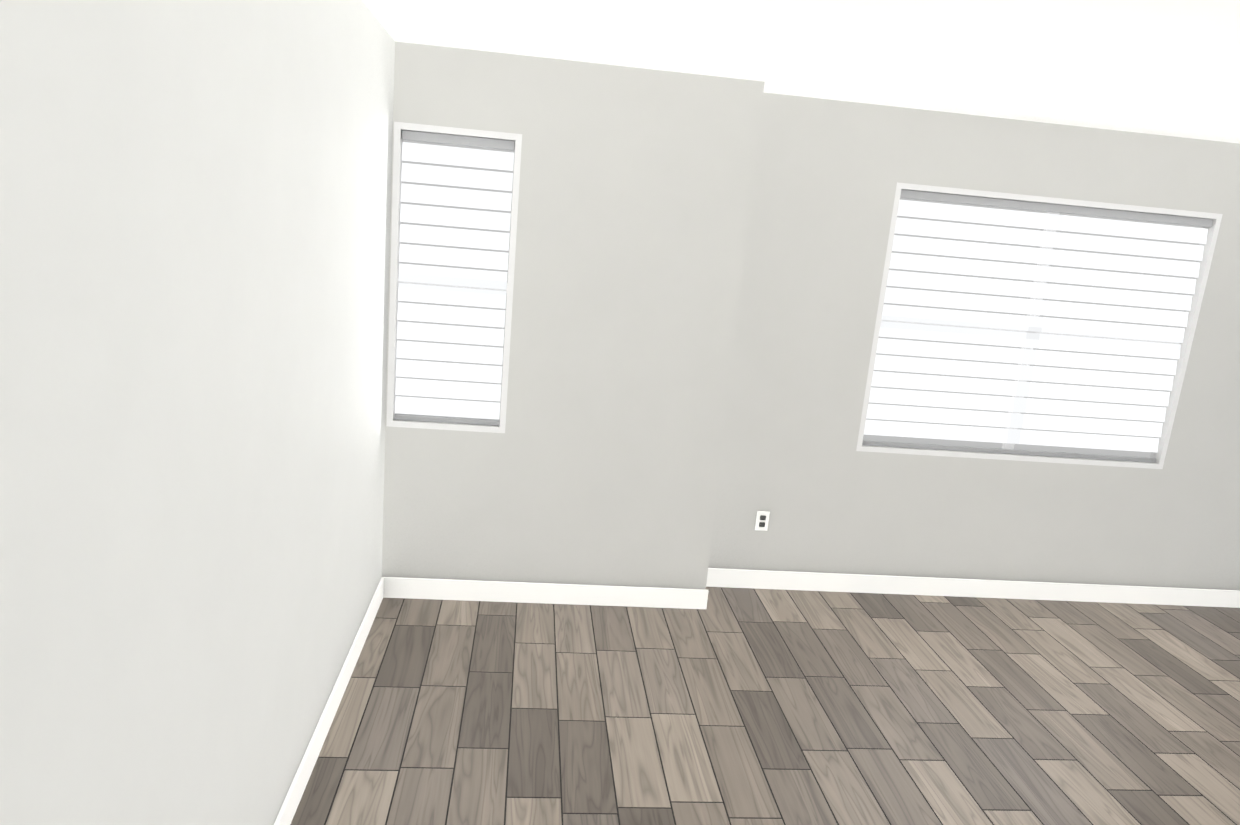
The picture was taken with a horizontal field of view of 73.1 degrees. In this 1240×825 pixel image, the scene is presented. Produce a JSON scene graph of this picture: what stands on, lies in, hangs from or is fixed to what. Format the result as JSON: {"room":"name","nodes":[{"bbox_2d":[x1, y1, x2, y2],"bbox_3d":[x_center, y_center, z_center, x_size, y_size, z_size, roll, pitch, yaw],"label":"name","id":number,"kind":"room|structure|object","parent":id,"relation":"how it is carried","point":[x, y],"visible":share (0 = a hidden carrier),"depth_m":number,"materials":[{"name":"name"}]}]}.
{"room":"empty room","nodes":[
{"label":"empty room","id":0,"kind":"room"},
{"bbox_2d":[0,0,1239,824],"bbox_3d":[2.218,1.426,-2.549,5.650,2.750,15.240,4,13,-6],"label":"wall","id":1,"kind":"structure","parent":0,"point":[228,498],"depth_m":3.84,"materials":[{"name":"grey paint"}]},
{"bbox_2d":[386,122,521,432],"bbox_3d":[-0.827,-0.636,4.147,0.595,1.470,0.089,4,13,-6],"label":"window blind","id":2,"kind":"object","parent":1,"relation":"in","point":[455,194],"visible":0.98,"depth_m":4.13,"materials":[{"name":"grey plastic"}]},
{"bbox_2d":[274,568,1239,824],"bbox_3d":[2.106,2.707,-2.263,5.410,0.115,15.000,4,13,-6],"label":"baseboard","id":3,"kind":"structure","parent":1,"relation":"attached to","point":[477,590],"depth_m":4.60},
{"bbox_2d":[755,511,769,530],"bbox_3d":[0.826,0.630,4.860,0.075,0.118,0.008,4,13,-6],"label":"electrical outlet","id":4,"kind":"object","parent":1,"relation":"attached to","point":[762,520],"visible":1,"depth_m":4.86,"materials":[{"name":"white plastic"}]},
{"bbox_2d":[856,182,1222,468],"bbox_3d":[2.372,-0.457,4.810,1.920,1.500,0.089,4,13,-6],"label":"window blind","id":5,"kind":"object","parent":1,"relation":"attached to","point":[1016,327],"visible":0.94,"depth_m":4.80,"materials":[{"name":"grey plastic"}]},
{"bbox_2d":[290,587,1239,824],"bbox_3d":[2.098,2.792,-2.244,5.650,0.060,15.240,4,13,-6],"label":"floor","id":6,"kind":"structure","parent":0,"point":[739,706],"depth_m":3.66,"materials":[{"name":"brown wood"}]},
{"bbox_2d":[362,0,1239,143],"bbox_3d":[2.338,0.059,-2.854,5.650,0.060,15.240,4,13,-6],"label":"ceiling","id":7,"kind":"structure","parent":0,"point":[1165,67],"depth_m":3.21,"materials":[{"name":"white paint"}]}
]}

